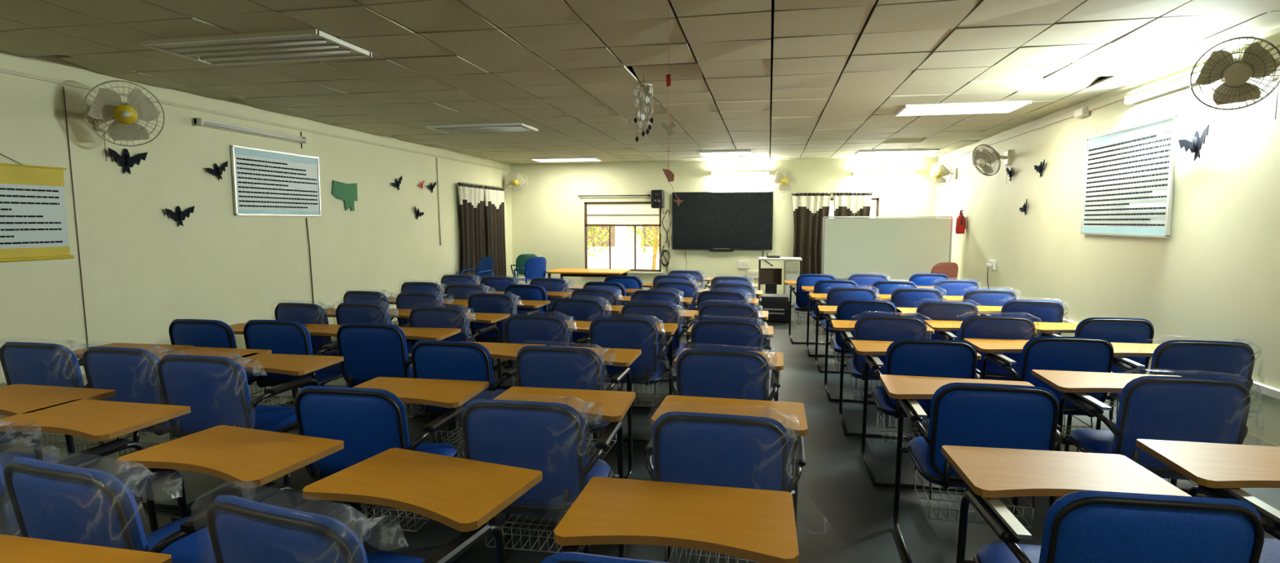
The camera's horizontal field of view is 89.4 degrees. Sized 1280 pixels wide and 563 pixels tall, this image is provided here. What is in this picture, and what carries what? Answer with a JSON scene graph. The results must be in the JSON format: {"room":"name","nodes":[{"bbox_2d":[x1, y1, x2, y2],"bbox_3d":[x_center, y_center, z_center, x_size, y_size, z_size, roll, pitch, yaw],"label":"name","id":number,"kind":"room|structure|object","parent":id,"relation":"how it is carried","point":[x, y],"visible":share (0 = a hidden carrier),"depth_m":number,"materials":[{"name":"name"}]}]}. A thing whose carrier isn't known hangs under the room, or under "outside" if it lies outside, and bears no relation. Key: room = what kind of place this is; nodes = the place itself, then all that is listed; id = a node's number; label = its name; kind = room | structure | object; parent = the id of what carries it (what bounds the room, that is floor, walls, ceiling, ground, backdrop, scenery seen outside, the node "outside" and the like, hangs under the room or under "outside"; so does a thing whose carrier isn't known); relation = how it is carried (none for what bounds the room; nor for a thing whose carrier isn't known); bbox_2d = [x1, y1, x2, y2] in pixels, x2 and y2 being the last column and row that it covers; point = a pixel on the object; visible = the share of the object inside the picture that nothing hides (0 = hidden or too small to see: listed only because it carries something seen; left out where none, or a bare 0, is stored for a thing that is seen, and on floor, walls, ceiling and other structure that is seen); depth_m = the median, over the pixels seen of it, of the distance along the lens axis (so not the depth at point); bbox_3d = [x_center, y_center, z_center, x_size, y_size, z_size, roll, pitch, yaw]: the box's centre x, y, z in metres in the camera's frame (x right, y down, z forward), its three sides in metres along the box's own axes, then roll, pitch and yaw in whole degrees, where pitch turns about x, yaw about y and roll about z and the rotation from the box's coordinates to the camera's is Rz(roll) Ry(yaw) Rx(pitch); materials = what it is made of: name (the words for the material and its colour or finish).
{"room":"classroom","nodes":[
{"label":"classroom","id":0,"kind":"room"},
{"bbox_2d":[192,117,306,143],"bbox_3d":[-4.221,-1.644,7.108,0.105,0.078,1.500,1,5,11],"label":"tube light","id":1,"kind":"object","parent":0,"point":[197,122],"depth_m":6.96,"materials":[{"name":"white plastic"}]},
{"bbox_2d":[0,50,512,386],"bbox_3d":[-4.448,-0.711,6.759,0.229,3.200,16.000,1,5,11],"label":"wall","id":2,"kind":"structure","parent":0,"point":[142,272],"depth_m":6.26,"materials":[{"name":"paint"}]},
{"bbox_2d":[0,153,74,262],"bbox_3d":[-4.740,-0.555,4.778,0.028,0.826,0.990,1,5,11],"label":"poster","id":3,"kind":"object","parent":2,"relation":"attached to","point":[33,224],"depth_m":5.00,"materials":[{"name":"paper"}]},
{"bbox_2d":[83,80,164,158],"bbox_3d":[-4.337,-1.329,5.352,0.571,0.632,0.423,1,5,11],"label":"wall fan","id":4,"kind":"object","parent":2,"relation":"attached to","point":[107,106],"visible":1,"depth_m":5.30,"materials":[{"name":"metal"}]},
{"bbox_2d":[107,147,147,174],"bbox_3d":[-4.526,-1.062,5.722,0.037,0.224,0.360,1,5,11],"label":"decoration","id":5,"kind":"object","parent":2,"relation":"attached to","point":[126,161],"visible":1,"depth_m":5.71,"materials":[{"name":"black paper"}]},
{"bbox_2d":[0,67,506,170],"bbox_3d":[-4.353,-1.735,6.644,0.024,0.030,15.000,1,5,11],"label":"trim","id":6,"kind":"structure","parent":2,"relation":"attached to","point":[2,70],"depth_m":6.71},
{"bbox_2d":[230,145,321,216],"bbox_3d":[-4.179,-1.133,7.516,0.026,0.738,1.338,1,5,11],"label":"poster","id":7,"kind":"object","parent":2,"relation":"attached to","point":[265,182],"visible":1,"depth_m":7.43,"materials":[{"name":"paper"}]},
{"bbox_2d":[332,180,357,210],"bbox_3d":[-3.958,-1.147,8.688,0.008,0.390,0.520,1,5,11],"label":"cutout","id":8,"kind":"object","parent":2,"relation":"attached to","point":[348,193],"visible":1,"depth_m":8.71},
{"bbox_2d":[457,182,485,279],"bbox_3d":[-3.177,-0.894,12.299,0.090,1.935,1.090,1,5,11],"label":"window curtain","id":9,"kind":"object","parent":2,"relation":"hanging from","point":[471,197],"visible":0.86,"depth_m":12.24,"materials":[{"name":"brown fabric"}]},
{"bbox_2d":[484,185,506,276],"bbox_3d":[-2.973,-0.990,13.324,0.090,1.935,0.990,1,5,11],"label":"window curtain","id":10,"kind":"object","parent":2,"relation":"hanging from","point":[494,196],"visible":0.89,"depth_m":13.32,"materials":[{"name":"brown fabric"}]},
{"bbox_2d":[0,0,1279,164],"bbox_3d":[-0.049,-1.989,5.763,8.800,0.419,15.600,1,5,11],"label":"ceiling","id":11,"kind":"structure","parent":0,"point":[834,76],"depth_m":4.98,"materials":[{"name":"tile"}]},
{"bbox_2d":[139,29,372,66],"bbox_3d":[-2.724,-1.661,4.637,1.380,0.039,0.610,1,5,11],"label":"ceiling light panel","id":12,"kind":"object","parent":11,"relation":"in","point":[308,44],"depth_m":4.56,"materials":[{"name":"white metal"}]},
{"bbox_2d":[425,122,537,133],"bbox_3d":[-2.093,-2.033,8.623,1.330,0.039,0.610,1,5,11],"label":"ceiling light panel","id":13,"kind":"object","parent":11,"relation":"in","point":[491,127],"depth_m":8.52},
{"bbox_2d":[633,73,653,142],"bbox_3d":[0.028,-1.472,5.488,0.173,0.568,0.157,1,5,11],"label":"mobile","id":14,"kind":"object","parent":11,"relation":"hanging from","point":[649,89],"visible":1,"depth_m":5.47,"materials":[{"name":"paper"}]},
{"bbox_2d":[661,0,684,205],"bbox_3d":[0.186,-1.005,3.659,0.132,1.159,0.014,1,5,5],"label":"string","id":15,"kind":"object","parent":11,"relation":"hanging from","point":[668,174],"visible":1,"depth_m":3.68,"materials":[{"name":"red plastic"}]},
{"bbox_2d":[854,148,939,155],"bbox_3d":[4.571,-2.313,11.570,1.330,0.030,0.610,1,5,11],"label":"ceiling light panel","id":16,"kind":"object","parent":11,"relation":"in","point":[891,152],"depth_m":11.53,"materials":[{"name":"white plastic"}]},
{"bbox_2d":[894,100,1031,116],"bbox_3d":[3.509,-1.897,7.110,1.230,0.030,0.610,1,5,11],"label":"ceiling light panel","id":17,"kind":"object","parent":11,"relation":"in","point":[1001,107],"depth_m":7.08,"materials":[{"name":"white plastic"}]},
{"bbox_2d":[0,290,1279,562],"bbox_3d":[-0.049,1.013,6.043,9.200,0.100,16.000,1,5,11],"label":"floor","id":18,"kind":"structure","parent":0,"point":[851,517],"depth_m":3.66,"materials":[{"name":"tile"}]},
{"bbox_2d":[0,383,115,474],"bbox_3d":[-2.810,0.817,2.729,0.608,0.905,0.771,1,5,11],"label":"chair","id":19,"kind":"object","parent":18,"relation":"on","point":[15,399],"visible":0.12,"depth_m":2.87,"materials":[{"name":"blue wood"}]},
{"bbox_2d":[0,534,172,562],"bbox_3d":[-1.466,0.957,1.235,0.608,0.903,0.772,1,5,11],"label":"chair","id":20,"kind":"object","parent":18,"relation":"on","point":[13,549],"visible":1,"depth_m":1.53,"materials":[{"name":"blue wood"}]},
{"bbox_2d":[0,399,191,537],"bbox_3d":[-2.260,0.840,2.465,0.626,0.908,0.796,1,5,7],"label":"chair","id":21,"kind":"object","parent":18,"relation":"on","point":[95,420],"visible":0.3,"depth_m":2.56,"materials":[{"name":"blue wood"}]},
{"bbox_2d":[0,340,194,484],"bbox_3d":[-3.164,0.716,3.800,0.626,0.908,0.796,1,5,6],"label":"chair","id":22,"kind":"object","parent":18,"relation":"on","point":[22,362],"visible":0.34,"depth_m":3.44,"materials":[{"name":"blue fabric"}]},
{"bbox_2d":[4,425,343,562],"bbox_3d":[-1.446,0.878,2.079,0.625,0.904,0.791,1,6,14],"label":"chair","id":23,"kind":"object","parent":18,"relation":"on","point":[50,501],"visible":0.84,"depth_m":1.99,"materials":[{"name":"blue fabric"}]},
{"bbox_2d":[82,344,271,510],"bbox_3d":[-2.602,0.728,3.669,0.626,0.908,0.796,1,5,7],"label":"chair","id":24,"kind":"object","parent":18,"relation":"on","point":[132,373],"visible":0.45,"depth_m":3.32,"materials":[{"name":"blue fabric"}]},
{"bbox_2d":[168,319,308,405],"bbox_3d":[-2.853,0.653,4.618,0.608,0.881,0.748,1,5,9],"label":"chair","id":25,"kind":"object","parent":18,"relation":"on","point":[196,332],"visible":0.26,"depth_m":4.24,"materials":[{"name":"blue fabric"}]},
{"bbox_2d":[157,353,343,519],"bbox_3d":[-2.079,0.748,3.468,0.608,0.905,0.771,1,5,10],"label":"chair","id":26,"kind":"object","parent":18,"relation":"on","point":[215,389],"visible":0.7,"depth_m":3.15,"materials":[{"name":"blue fabric"}]},
{"bbox_2d":[243,320,347,406],"bbox_3d":[-2.339,0.656,4.588,0.608,0.881,0.748,1,5,9],"label":"chair","id":27,"kind":"object","parent":18,"relation":"on","point":[279,336],"visible":0.47,"depth_m":4.24,"materials":[{"name":"blue fabric"}]},
{"bbox_2d":[274,302,343,406],"bbox_3d":[-2.618,0.564,5.442,0.608,0.905,0.771,1,5,13],"label":"chair","id":28,"kind":"object","parent":18,"relation":"on","point":[303,313],"visible":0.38,"depth_m":5.08,"materials":[{"name":"blue fabric"}]},
{"bbox_2d":[342,290,399,327],"bbox_3d":[-2.461,0.481,6.320,0.626,0.908,0.796,1,5,9],"label":"chair","id":29,"kind":"object","parent":18,"relation":"on","point":[350,296],"visible":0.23,"depth_m":5.94,"materials":[{"name":"blue fabric"}]},
{"bbox_2d":[206,448,542,562],"bbox_3d":[-0.721,0.902,1.815,0.608,0.905,0.771,2,6,21],"label":"chair","id":30,"kind":"object","parent":18,"relation":"on","point":[461,495],"visible":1,"depth_m":1.81,"materials":[{"name":"brown wood"}]},
{"bbox_2d":[335,302,415,408],"bbox_3d":[-2.078,0.564,5.425,0.709,0.908,0.770,1,5,13],"label":"chair","id":31,"kind":"object","parent":18,"relation":"on","point":[345,313],"visible":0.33,"depth_m":5.07,"materials":[{"name":"blue fabric"}]},
{"bbox_2d":[294,377,489,562],"bbox_3d":[-1.094,0.814,2.890,0.608,0.881,0.748,1,5,10],"label":"chair","id":32,"kind":"object","parent":18,"relation":"on","point":[370,416],"visible":0.54,"depth_m":2.55,"materials":[{"name":"blue fabric"}]},
{"bbox_2d":[337,323,461,443],"bbox_3d":[-1.662,0.668,4.454,0.608,0.881,0.748,1,5,9],"label":"chair","id":33,"kind":"object","parent":18,"relation":"on","point":[369,351],"visible":0.51,"depth_m":4.11,"materials":[{"name":"blue fabric"}]},
{"bbox_2d":[400,281,444,359],"bbox_3d":[-2.272,0.401,7.200,0.608,0.903,0.772,1,5,10],"label":"chair","id":34,"kind":"object","parent":18,"relation":"on","point":[413,286],"visible":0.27,"depth_m":6.82,"materials":[{"name":"blue fabric"}]},
{"bbox_2d":[395,292,474,359],"bbox_3d":[-1.921,0.493,6.184,0.626,0.908,0.796,1,5,9],"label":"chair","id":35,"kind":"object","parent":18,"relation":"on","point":[404,300],"visible":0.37,"depth_m":5.83,"materials":[{"name":"blue fabric"}]},
{"bbox_2d":[409,306,510,417],"bbox_3d":[-1.419,0.584,5.206,0.709,0.908,0.770,1,5,11],"label":"chair","id":36,"kind":"object","parent":18,"relation":"on","point":[420,317],"visible":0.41,"depth_m":4.87,"materials":[{"name":"blue fabric"}]},
{"bbox_2d":[440,275,479,298],"bbox_3d":[-2.067,0.316,8.084,0.709,0.908,0.770,1,5,11],"label":"chair","id":37,"kind":"object","parent":18,"relation":"on","point":[447,280],"visible":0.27,"depth_m":7.72,"materials":[{"name":"blue fabric"}]},
{"bbox_2d":[444,284,507,369],"bbox_3d":[-1.724,0.427,6.920,0.608,0.903,0.772,1,5,10],"label":"chair","id":38,"kind":"object","parent":18,"relation":"on","point":[452,291],"visible":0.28,"depth_m":6.56,"materials":[{"name":"blue fabric"}]},
{"bbox_2d":[411,340,546,457],"bbox_3d":[-0.963,0.725,3.849,0.608,0.881,0.748,1,5,12],"label":"chair","id":39,"kind":"object","parent":18,"relation":"on","point":[431,359],"visible":0.47,"depth_m":3.49,"materials":[{"name":"blue fabric"}]},
{"bbox_2d":[480,276,529,291],"bbox_3d":[-1.574,0.337,7.861,0.626,0.908,0.796,1,5,7],"label":"chair","id":40,"kind":"object","parent":18,"relation":"on","point":[496,283],"visible":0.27,"depth_m":7.49,"materials":[{"name":"blue fabric"}]},
{"bbox_2d":[467,293,550,388],"bbox_3d":[-1.259,0.501,6.118,0.608,0.905,0.771,1,5,13],"label":"chair","id":41,"kind":"object","parent":18,"relation":"on","point":[484,303],"visible":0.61,"depth_m":5.79,"materials":[{"name":"blue fabric"}]},
{"bbox_2d":[513,257,546,283],"bbox_3d":[-2.042,-0.037,12.093,0.547,0.873,0.546,-5,7,-40],"label":"armchair","id":42,"kind":"object","parent":18,"relation":"on","point":[535,267],"visible":0.84,"depth_m":11.88,"materials":[{"name":"blue plastic"}]},
{"bbox_2d":[503,284,572,367],"bbox_3d":[-1.097,0.437,6.931,0.608,0.881,0.748,1,5,13],"label":"chair","id":43,"kind":"object","parent":18,"relation":"on","point":[527,292],"visible":0.29,"depth_m":6.57,"materials":[{"name":"blue fabric"}]},
{"bbox_2d":[460,386,635,562],"bbox_3d":[-0.367,0.819,2.690,0.626,0.908,0.796,1,5,6],"label":"chair","id":44,"kind":"object","parent":18,"relation":"on","point":[543,429],"visible":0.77,"depth_m":2.36,"materials":[{"name":"blue fabric"}]},
{"bbox_2d":[504,315,591,378],"bbox_3d":[-0.595,0.624,4.777,0.709,0.908,0.770,1,5,14],"label":"chair","id":45,"kind":"object","parent":18,"relation":"on","point":[548,331],"visible":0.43,"depth_m":4.43,"materials":[{"name":"blue fabric"}]},
{"bbox_2d":[529,278,583,315],"bbox_3d":[-0.953,0.356,7.657,0.626,0.908,0.796,1,5,9],"label":"chair","id":46,"kind":"object","parent":18,"relation":"on","point":[548,284],"visible":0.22,"depth_m":7.28,"materials":[{"name":"blue fabric"}]},
{"bbox_2d":[514,345,641,479],"bbox_3d":[-0.350,0.726,3.691,0.626,0.908,0.796,1,5,8],"label":"chair","id":47,"kind":"object","parent":18,"relation":"on","point":[537,366],"visible":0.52,"depth_m":3.34,"materials":[{"name":"blue fabric"}]},
{"bbox_2d":[551,297,624,391],"bbox_3d":[-0.449,0.534,5.764,0.625,0.904,0.791,1,5,8],"label":"chair","id":48,"kind":"object","parent":18,"relation":"on","point":[579,309],"visible":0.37,"depth_m":5.40,"materials":[{"name":"blue fabric"}]},
{"bbox_2d":[546,268,630,279],"bbox_3d":[-1.010,0.062,12.699,1.500,0.558,0.900,1,5,11],"label":"wooden table","id":49,"kind":"object","parent":18,"relation":"on","point":[563,272],"visible":0.56,"depth_m":12.68,"materials":[{"name":"laminate"}]},
{"bbox_2d":[571,288,631,317],"bbox_3d":[-0.322,0.465,6.490,0.709,0.908,0.770,1,5,12],"label":"chair","id":50,"kind":"object","parent":18,"relation":"on","point":[600,295],"visible":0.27,"depth_m":6.12,"materials":[{"name":"blue fabric"}]},
{"bbox_2d":[582,281,642,305],"bbox_3d":[-0.327,0.409,7.236,0.608,0.881,0.748,1,5,10],"label":"chair","id":51,"kind":"object","parent":18,"relation":"on","point":[615,286],"visible":0.09,"depth_m":6.85,"materials":[{"name":"blue fabric"}]},
{"bbox_2d":[604,275,653,304],"bbox_3d":[-0.139,0.338,7.991,0.608,0.881,0.748,1,5,12],"label":"chair","id":52,"kind":"object","parent":18,"relation":"on","point":[628,282],"visible":0.15,"depth_m":7.60,"materials":[{"name":"blue fabric"}]},
{"bbox_2d":[586,316,678,443],"bbox_3d":[-0.052,0.634,4.691,0.625,0.904,0.791,1,5,6],"label":"chair","id":53,"kind":"object","parent":18,"relation":"on","point":[628,333],"visible":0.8,"depth_m":4.35,"materials":[{"name":"blue fabric"}]},
{"bbox_2d":[621,302,697,410],"bbox_3d":[0.141,0.566,5.435,0.608,0.903,0.772,1,5,12],"label":"chair","id":54,"kind":"object","parent":18,"relation":"on","point":[649,311],"visible":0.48,"depth_m":5.09,"materials":[{"name":"blue fabric"}]},
{"bbox_2d":[629,290,693,382],"bbox_3d":[0.240,0.475,6.372,0.709,0.908,0.770,1,5,9],"label":"chair","id":55,"kind":"object","parent":18,"relation":"on","point":[668,297],"visible":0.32,"depth_m":6.01,"materials":[{"name":"blue fabric"}]},
{"bbox_2d":[540,476,799,562],"bbox_3d":[0.075,0.934,1.604,0.608,0.881,0.748,1,5,11],"label":"chair","id":56,"kind":"object","parent":18,"relation":"on","point":[756,525],"visible":1,"depth_m":1.70,"materials":[{"name":"brown wood"}]},
{"bbox_2d":[654,281,710,360],"bbox_3d":[0.464,0.393,7.255,0.626,0.908,0.796,1,5,9],"label":"chair","id":57,"kind":"object","parent":18,"relation":"on","point":[686,289],"visible":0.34,"depth_m":6.88,"materials":[{"name":"blue fabric"}]},
{"bbox_2d":[693,290,759,319],"bbox_3d":[0.844,0.481,6.317,0.626,0.908,0.796,1,5,10],"label":"chair","id":58,"kind":"object","parent":18,"relation":"on","point":[705,297],"visible":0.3,"depth_m":5.95,"materials":[{"name":"blue fabric"}]},
{"bbox_2d":[669,347,783,401],"bbox_3d":[0.493,0.734,3.605,0.626,0.908,0.796,1,5,9],"label":"chair","id":59,"kind":"object","parent":18,"relation":"on","point":[706,373],"visible":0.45,"depth_m":3.25,"materials":[{"name":"blue fabric"}]},
{"bbox_2d":[644,395,813,562],"bbox_3d":[0.385,0.835,2.514,0.709,0.908,0.770,1,5,12],"label":"chair","id":60,"kind":"object","parent":18,"relation":"on","point":[728,442],"visible":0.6,"depth_m":2.19,"materials":[{"name":"blue fabric"}]},
{"bbox_2d":[684,318,773,351],"bbox_3d":[0.641,0.644,4.584,0.625,0.904,0.791,1,5,8],"label":"chair","id":61,"kind":"object","parent":18,"relation":"on","point":[726,335],"visible":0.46,"depth_m":4.21,"materials":[{"name":"blue fabric"}]},
{"bbox_2d":[694,303,768,351],"bbox_3d":[0.803,0.568,5.385,0.709,0.908,0.770,1,5,12],"label":"chair","id":62,"kind":"object","parent":18,"relation":"on","point":[708,311],"visible":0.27,"depth_m":5.03,"materials":[{"name":"blue fabric"}]},
{"bbox_2d":[710,283,763,325],"bbox_3d":[1.027,0.411,7.077,0.608,0.905,0.771,1,5,12],"label":"chair","id":63,"kind":"object","parent":18,"relation":"on","point":[744,288],"visible":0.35,"depth_m":6.70,"materials":[{"name":"blue fabric"}]},
{"bbox_2d":[757,293,789,323],"bbox_3d":[2.062,0.404,9.963,0.500,0.385,0.510,1,5,11],"label":"equipment box","id":64,"kind":"object","parent":18,"relation":"on","point":[777,305],"visible":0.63,"depth_m":9.73,"materials":[{"name":"metal"}]},
{"bbox_2d":[758,251,802,305],"bbox_3d":[2.541,-0.063,11.775,0.760,0.978,0.500,1,5,11],"label":"computer desk","id":65,"kind":"object","parent":18,"relation":"on","point":[771,277],"visible":0.78,"depth_m":11.58,"materials":[{"name":"white plastic"}]},
{"bbox_2d":[783,274,835,344],"bbox_3d":[2.200,0.316,8.234,0.698,0.881,0.738,1,5,9],"label":"chair","id":66,"kind":"object","parent":18,"relation":"on","point":[806,280],"visible":0.53,"depth_m":7.95,"materials":[{"name":"blue fabric"}]},
{"bbox_2d":[801,280,857,358],"bbox_3d":[2.226,0.387,7.468,0.698,0.881,0.738,1,5,12],"label":"chair","id":67,"kind":"object","parent":18,"relation":"on","point":[821,286],"visible":0.46,"depth_m":7.21,"materials":[{"name":"blue fabric"}]},
{"bbox_2d":[808,287,881,373],"bbox_3d":[2.125,0.448,6.670,0.698,0.908,0.766,1,5,9],"label":"chair","id":68,"kind":"object","parent":18,"relation":"on","point":[835,295],"visible":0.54,"depth_m":6.36,"materials":[{"name":"blue fabric"}]},
{"bbox_2d":[817,299,903,403],"bbox_3d":[1.924,0.557,5.649,0.698,0.881,0.738,1,5,12],"label":"chair","id":69,"kind":"object","parent":18,"relation":"on","point":[849,309],"visible":0.42,"depth_m":5.34,"materials":[{"name":"blue fabric"}]},
{"bbox_2d":[831,315,934,439],"bbox_3d":[1.807,0.627,4.745,0.754,0.908,0.760,1,5,13],"label":"chair","id":70,"kind":"object","parent":18,"relation":"on","point":[874,328],"visible":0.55,"depth_m":4.46,"materials":[{"name":"blue fabric"}]},
{"bbox_2d":[821,216,952,280],"bbox_3d":[4.248,-0.328,11.231,2.120,1.604,0.650,1,5,11],"label":"whiteboard","id":71,"kind":"object","parent":18,"relation":"on","point":[899,247],"visible":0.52,"depth_m":11.17,"materials":[{"name":"metal"}]},
{"bbox_2d":[868,280,917,302],"bbox_3d":[2.834,0.397,7.358,0.698,0.881,0.738,1,5,13],"label":"chair","id":72,"kind":"object","parent":18,"relation":"on","point":[885,287],"visible":0.09,"depth_m":6.99,"materials":[{"name":"blue fabric"}]},
{"bbox_2d":[876,288,946,316],"bbox_3d":[2.772,0.456,6.585,0.754,0.908,0.760,1,5,12],"label":"chair","id":73,"kind":"object","parent":18,"relation":"on","point":[900,297],"visible":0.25,"depth_m":6.24,"materials":[{"name":"blue fabric"}]},
{"bbox_2d":[851,338,981,492],"bbox_3d":[1.665,0.720,3.894,0.698,0.881,0.738,1,5,11],"label":"chair","id":74,"kind":"object","parent":18,"relation":"on","point":[944,358],"visible":0.58,"depth_m":3.58,"materials":[{"name":"blue fabric"}]},
{"bbox_2d":[888,273,949,286],"bbox_3d":[3.615,0.307,8.320,0.698,0.881,0.738,1,5,9],"label":"chair","id":75,"kind":"object","parent":18,"relation":"on","point":[919,279],"visible":0.14,"depth_m":7.94,"materials":[{"name":"blue fabric"}]},
{"bbox_2d":[896,301,980,340],"bbox_3d":[2.526,0.556,5.528,0.698,0.905,0.761,1,5,10],"label":"chair","id":76,"kind":"object","parent":18,"relation":"on","point":[931,310],"visible":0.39,"depth_m":5.17,"materials":[{"name":"blue fabric"}]},
{"bbox_2d":[916,280,978,296],"bbox_3d":[3.535,0.376,7.460,0.698,0.905,0.761,1,5,9],"label":"chair","id":77,"kind":"object","parent":18,"relation":"on","point":[948,287],"visible":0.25,"depth_m":7.09,"materials":[{"name":"blue fabric"}]},
{"bbox_2d":[880,374,1062,562],"bbox_3d":[1.488,0.811,2.924,0.698,0.881,0.738,1,5,13],"label":"chair","id":78,"kind":"object","parent":18,"relation":"on","point":[964,412],"visible":0.67,"depth_m":2.61,"materials":[{"name":"blue fabric"}]},
{"bbox_2d":[942,288,1016,315],"bbox_3d":[3.399,0.467,6.463,0.754,0.908,0.760,1,5,10],"label":"chair","id":79,"kind":"object","parent":18,"relation":"on","point":[983,297],"visible":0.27,"depth_m":6.11,"materials":[{"name":"blue fabric"}]},
{"bbox_2d":[924,315,1037,381],"bbox_3d":[2.542,0.628,4.742,0.754,0.908,0.760,1,5,13],"label":"chair","id":80,"kind":"object","parent":18,"relation":"on","point":[1000,327],"visible":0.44,"depth_m":4.42,"materials":[{"name":"blue fabric"}]},
{"bbox_2d":[976,297,1067,337],"bbox_3d":[3.285,0.544,5.639,0.698,0.908,0.766,1,5,11],"label":"chair","id":81,"kind":"object","parent":18,"relation":"on","point":[1042,311],"visible":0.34,"depth_m":5.28,"materials":[{"name":"blue fabric"}]},
{"bbox_2d":[963,336,1113,451],"bbox_3d":[2.455,0.713,3.971,0.698,0.881,0.738,1,5,10],"label":"chair","id":82,"kind":"object","parent":18,"relation":"on","point":[1087,354],"visible":0.48,"depth_m":3.64,"materials":[{"name":"blue fabric"}]},
{"bbox_2d":[1034,317,1154,439],"bbox_3d":[3.245,0.647,4.678,0.698,0.881,0.738,1,5,11],"label":"chair","id":83,"kind":"object","parent":18,"relation":"on","point":[1115,330],"visible":0.37,"depth_m":4.32,"materials":[{"name":"blue fabric"}]},
{"bbox_2d":[941,445,1264,562],"bbox_3d":[1.286,0.907,1.898,0.588,0.881,0.738,1,5,9],"label":"chair","id":84,"kind":"object","parent":18,"relation":"on","point":[1112,508],"visible":1,"depth_m":1.58,"materials":[{"name":"blue fabric"}]},
{"bbox_2d":[1031,369,1260,506],"bbox_3d":[2.339,0.790,3.026,0.698,0.903,0.762,1,5,12],"label":"chair","id":85,"kind":"object","parent":18,"relation":"on","point":[1151,406],"visible":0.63,"depth_m":2.72,"materials":[{"name":"blue fabric"}]},
{"bbox_2d":[1095,340,1262,493],"bbox_3d":[3.131,0.715,3.834,0.698,0.903,0.762,1,5,13],"label":"chair","id":86,"kind":"object","parent":18,"relation":"on","point":[1184,358],"visible":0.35,"depth_m":3.49,"materials":[{"name":"blue fabric"}]},
{"bbox_2d":[1135,439,1279,562],"bbox_3d":[2.058,0.891,1.937,0.698,0.904,0.758,1,5,11],"label":"chair","id":87,"kind":"object","parent":18,"relation":"on","point":[1220,470],"visible":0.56,"depth_m":2.07,"materials":[{"name":"brown wood"}]},
{"bbox_2d":[511,137,937,290],"bbox_3d":[1.489,-1.350,13.605,8.800,3.200,0.200,1,5,11],"label":"wall","id":88,"kind":"structure","parent":0,"point":[548,217],"depth_m":13.60,"materials":[{"name":"paint"}]},
{"bbox_2d":[584,201,663,274],"bbox_3d":[-0.377,-0.946,13.929,1.790,1.525,0.194,1,5,11],"label":"window","id":89,"kind":"structure","parent":88,"relation":"in","point":[635,214],"depth_m":13.94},
{"bbox_2d":[671,191,773,251],"bbox_3d":[1.696,-1.238,13.400,2.070,1.225,0.130,1,5,11],"label":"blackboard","id":90,"kind":"object","parent":88,"relation":"attached to","point":[713,221],"visible":1,"depth_m":13.34,"materials":[{"name":"grey metal"}]},
{"bbox_2d":[791,191,831,275],"bbox_3d":[3.444,-0.925,13.066,0.780,1.754,0.090,1,5,11],"label":"window curtain","id":91,"kind":"object","parent":88,"relation":"hanging from","point":[810,209],"visible":0.84,"depth_m":13.06,"materials":[{"name":"brown fabric"}]},
{"bbox_2d":[831,191,872,218],"bbox_3d":[4.214,-0.911,12.914,0.770,1.754,0.090,1,5,11],"label":"window curtain","id":92,"kind":"object","parent":88,"relation":"hanging from","point":[845,204],"visible":0.34,"depth_m":12.86,"materials":[{"name":"white fabric"}]},
{"bbox_2d":[935,26,1279,446],"bbox_3d":[4.365,-0.548,5.018,0.200,3.200,16.000,1,5,11],"label":"wall","id":93,"kind":"structure","parent":0,"point":[1215,277],"depth_m":5.36,"materials":[{"name":"paint"}]},
{"bbox_2d":[928,162,957,186],"bbox_3d":[5.326,-1.819,11.366,0.421,0.551,0.316,1,5,11],"label":"wall fan","id":94,"kind":"object","parent":93,"relation":"attached to","point":[935,171],"visible":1,"depth_m":11.31,"materials":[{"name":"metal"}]},
{"bbox_2d":[972,144,1011,177],"bbox_3d":[4.807,-1.601,8.822,0.446,0.528,0.419,1,5,11],"label":"wall fan","id":95,"kind":"object","parent":93,"relation":"attached to","point":[981,157],"visible":1,"depth_m":8.79,"materials":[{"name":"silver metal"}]},
{"bbox_2d":[940,38,1279,162],"bbox_3d":[4.231,-1.587,4.948,0.075,0.090,15.000,1,5,11],"label":"trim","id":96,"kind":"structure","parent":93,"relation":"attached to","point":[1082,112],"depth_m":6.52,"materials":[{"name":"white plastic"}]},
{"bbox_2d":[1080,115,1178,237],"bbox_3d":[4.425,-0.909,5.925,0.026,0.978,1.478,1,5,11],"label":"poster","id":97,"kind":"object","parent":93,"relation":"attached to","point":[1128,184],"visible":1,"depth_m":5.78,"materials":[{"name":"paper"}]},
{"bbox_2d":[1123,71,1199,104],"bbox_3d":[4.255,-1.561,5.150,0.105,0.078,1.300,1,5,11],"label":"tube light","id":98,"kind":"object","parent":93,"relation":"attached to","point":[1183,82],"visible":0.52,"depth_m":5.31,"materials":[{"name":"white plastic"}]},
{"bbox_2d":[1177,124,1209,160],"bbox_3d":[4.223,-1.047,4.932,0.037,0.251,0.354,1,5,11],"label":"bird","id":99,"kind":"object","parent":93,"relation":"attached to","point":[1195,146],"visible":1,"depth_m":4.91},
{"bbox_2d":[1189,36,1279,119],"bbox_3d":[3.816,-1.279,4.095,0.548,0.486,0.324,1,5,11],"label":"wall fan","id":100,"kind":"object","parent":93,"relation":"attached to","point":[1256,62],"visible":1,"depth_m":4.04,"materials":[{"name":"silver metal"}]},
{"label":"outside","id":101,"kind":"structure","parent":0,"visible":0},
{"bbox_2d":[587,261,659,269],"bbox_3d":[6.802,-1.751,39.438,80.000,0.100,52.000,1,5,11],"label":"ground","id":102,"kind":"structure","parent":101,"point":[591,264],"depth_m":27.85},
{"bbox_2d":[587,226,659,262],"bbox_3d":[-3.996,-4.476,30.968,14.000,6.900,1.250,1,5,11],"label":"building","id":103,"kind":"structure","parent":102,"relation":"on","point":[626,249],"depth_m":30.19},
{"bbox_2d":[587,226,659,269],"bbox_3d":[-1.566,-1.446,21.178,5.641,2.698,5.165,1,5,11],"label":"shrubs","id":104,"kind":"object","parent":102,"relation":"on","point":[638,230],"visible":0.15,"depth_m":21.98,"materials":[{"name":"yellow plant"}]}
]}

